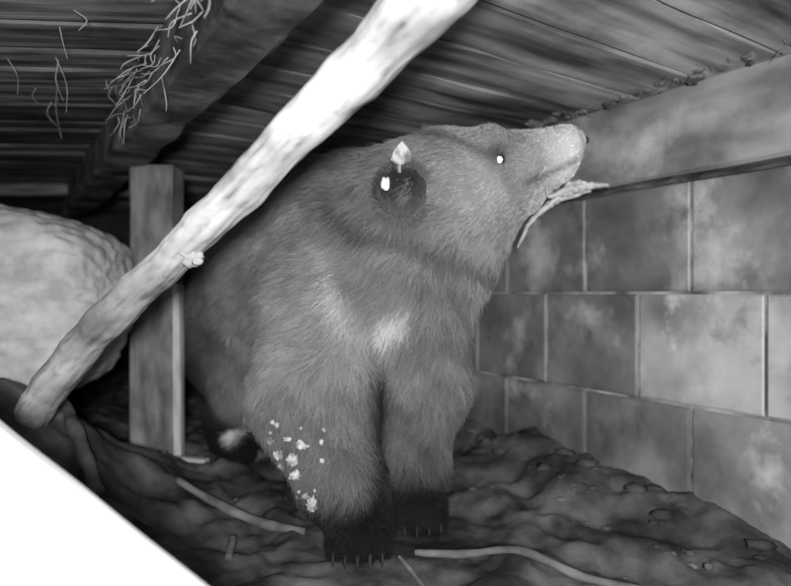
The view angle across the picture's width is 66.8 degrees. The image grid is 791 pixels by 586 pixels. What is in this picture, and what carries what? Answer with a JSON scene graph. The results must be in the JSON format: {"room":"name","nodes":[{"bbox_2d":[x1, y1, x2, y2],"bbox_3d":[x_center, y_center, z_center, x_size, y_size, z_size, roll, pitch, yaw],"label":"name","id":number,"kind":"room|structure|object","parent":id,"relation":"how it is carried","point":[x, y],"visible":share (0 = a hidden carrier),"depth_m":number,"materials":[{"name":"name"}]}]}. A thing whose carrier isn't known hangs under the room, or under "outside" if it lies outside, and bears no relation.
{"room":"house crawl space","nodes":[
{"label":"house crawl space","id":0,"kind":"room"},
{"bbox_2d":[0,0,177,212],"bbox_3d":[-1.084,-0.393,1.224,3.388,0.031,4.163,0,0,-4],"label":"planks","id":1,"kind":"object","parent":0,"point":[33,149],"visible":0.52,"depth_m":1.04,"materials":[{"name":"black wood"}]},
{"bbox_2d":[48,213,190,375],"bbox_3d":[-0.300,0.000,2.950,4.400,0.900,0.100,0,0,0],"label":"wall","id":2,"kind":"structure","parent":0,"point":[117,225],"depth_m":2.90,"materials":[{"name":"soil"}]},
{"bbox_2d":[0,371,790,585],"bbox_3d":[-0.300,0.292,1.350,3.400,0.298,3.100,0,0,0],"label":"ground","id":3,"kind":"structure","parent":0,"point":[524,488],"depth_m":1.00,"materials":[{"name":"black soil"}]},
{"bbox_2d":[0,204,133,389],"bbox_3d":[-0.914,0.008,1.240,0.723,0.444,0.371,0,0,0],"label":"boulder","id":4,"kind":"object","parent":3,"relation":"on","point":[53,269],"visible":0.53,"depth_m":1.10,"materials":[{"name":"grey stone"}]},
{"bbox_2d":[59,398,105,497],"bbox_3d":[-0.531,0.254,1.002,0.027,0.134,0.215,0,0,-43],"label":"stick","id":5,"kind":"object","parent":3,"relation":"on","point":[85,457],"visible":0.91,"depth_m":0.97,"materials":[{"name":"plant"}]},
{"bbox_2d":[0,421,205,585],"bbox_3d":[-0.257,0.227,0.433,1.030,0.437,0.139,0,0,29],"label":"board","id":6,"kind":"object","parent":3,"relation":"on","point":[54,531],"visible":1,"depth_m":0.46,"materials":[{"name":"white"}]},
{"bbox_2d":[129,165,184,455],"bbox_3d":[-0.552,0.079,1.410,0.121,0.742,0.088,0,0,0],"label":"support post","id":7,"kind":"object","parent":3,"relation":"on","point":[156,338],"visible":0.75,"depth_m":1.37,"materials":[{"name":"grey wood"}]},
{"bbox_2d":[175,455,208,462],"bbox_3d":[-0.455,0.369,1.327,0.082,0.012,0.020,0,0,10],"label":"plank","id":8,"kind":"object","parent":3,"relation":"on","point":[186,458],"visible":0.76,"depth_m":1.32,"materials":[{"name":"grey wood"}]},
{"bbox_2d":[224,535,236,561],"bbox_3d":[-0.247,0.384,0.901,0.013,0.023,0.084,0,0,-11],"label":"stick","id":9,"kind":"object","parent":3,"relation":"on","point":[232,539],"visible":1,"depth_m":0.88,"materials":[{"name":"wood"}]},
{"bbox_2d":[175,477,306,534],"bbox_3d":[-0.271,0.374,1.055,0.277,0.074,0.032,0,0,24],"label":"stick","id":10,"kind":"object","parent":3,"relation":"on","point":[264,523],"visible":0.98,"depth_m":1.06,"materials":[{"name":"wood"}]},
{"bbox_2d":[14,0,477,428],"bbox_3d":[-0.238,-0.082,0.766,0.873,0.627,0.089,0,0,31],"label":"brace","id":11,"kind":"object","parent":3,"relation":"on","point":[392,33],"visible":0.98,"depth_m":0.69,"materials":[{"name":"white wood"}]},
{"bbox_2d":[184,122,588,570],"bbox_3d":[-0.186,0.048,1.338,0.538,0.728,1.073,0,0,-43],"label":"bear","id":12,"kind":"object","parent":3,"relation":"on","point":[344,307],"visible":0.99,"depth_m":1.02},
{"bbox_2d":[397,555,424,585],"bbox_3d":[0.030,0.399,0.841,0.011,0.014,0.129,0,0,-20],"label":"stick","id":13,"kind":"object","parent":3,"relation":"on","point":[405,563],"visible":1,"depth_m":0.86,"materials":[{"name":"grey wood"}]},
{"bbox_2d":[415,545,641,585],"bbox_3d":[0.185,0.389,0.870,0.327,0.042,0.021,0,0,20],"label":"stick","id":14,"kind":"object","parent":3,"relation":"on","point":[576,574],"visible":1,"depth_m":0.86,"materials":[{"name":"wood"}]},
{"bbox_2d":[56,0,790,213],"bbox_3d":[-0.275,-0.389,1.596,0.848,0.026,4.607,0,0,-33],"label":"planks","id":15,"kind":"object","parent":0,"point":[509,64],"visible":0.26,"depth_m":1.00,"materials":[{"name":"wood"}]},
{"bbox_2d":[63,0,322,213],"bbox_3d":[-0.455,-0.335,1.116,0.094,0.102,2.600,0,0,-33],"label":"joist","id":16,"kind":"object","parent":15,"relation":"attached to","point":[234,36],"visible":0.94,"depth_m":0.84,"materials":[{"name":"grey wood"}]},
{"bbox_2d":[0,183,129,197],"bbox_3d":[-1.425,-0.360,2.090,1.152,0.044,0.064,0,0,-3],"label":"joist","id":17,"kind":"object","parent":16,"relation":"attached to","point":[6,189],"visible":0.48,"depth_m":2.07,"materials":[{"name":"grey wood"}]},
{"bbox_2d":[7,0,209,143],"bbox_3d":[-0.458,-0.318,0.898,0.552,0.132,0.604,0,0,0],"label":"straw","id":18,"kind":"object","parent":16,"relation":"hanging from","point":[183,1],"visible":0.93,"depth_m":0.86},
{"bbox_2d":[507,40,790,129],"bbox_3d":[0.389,-0.373,1.248,0.076,0.039,1.198,0,0,-33],"label":"hanging roots","id":19,"kind":"object","parent":15,"relation":"hanging from","point":[693,79],"visible":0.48,"depth_m":1.09},
{"bbox_2d":[466,165,790,548],"bbox_3d":[0.300,0.200,1.519,0.152,0.796,3.750,0,0,-33],"label":"wall","id":20,"kind":"structure","parent":0,"point":[708,351],"depth_m":1.10,"materials":[{"name":"concrete"}]},
{"bbox_2d":[472,182,790,491],"bbox_3d":[0.286,0.205,1.548,0.150,0.804,3.600,0,0,-33],"label":"joint","id":21,"kind":"object","parent":20,"relation":"attached to","point":[691,292],"visible":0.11,"depth_m":1.07,"materials":[{"name":"grey concrete"}]},
{"bbox_2d":[542,158,790,204],"bbox_3d":[0.228,-0.206,1.510,0.042,0.028,2.600,0,0,-33],"label":"ledge","id":22,"kind":"object","parent":20,"relation":"on","point":[747,168],"visible":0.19,"depth_m":1.06,"materials":[{"name":"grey wood"}]},
{"bbox_2d":[517,180,608,247],"bbox_3d":[0.331,-0.157,1.192,0.181,0.135,0.060,0,0,0],"label":"wood","id":23,"kind":"object","parent":22,"relation":"attached to","point":[574,189],"visible":1,"depth_m":1.19,"materials":[{"name":"grey wood"}]},
{"bbox_2d":[546,52,790,197],"bbox_3d":[0.292,-0.300,1.491,0.055,0.170,3.500,0,0,-33],"label":"joist","id":24,"kind":"object","parent":20,"relation":"on","point":[736,117],"visible":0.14,"depth_m":1.08,"materials":[{"name":"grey wood"}]}
]}

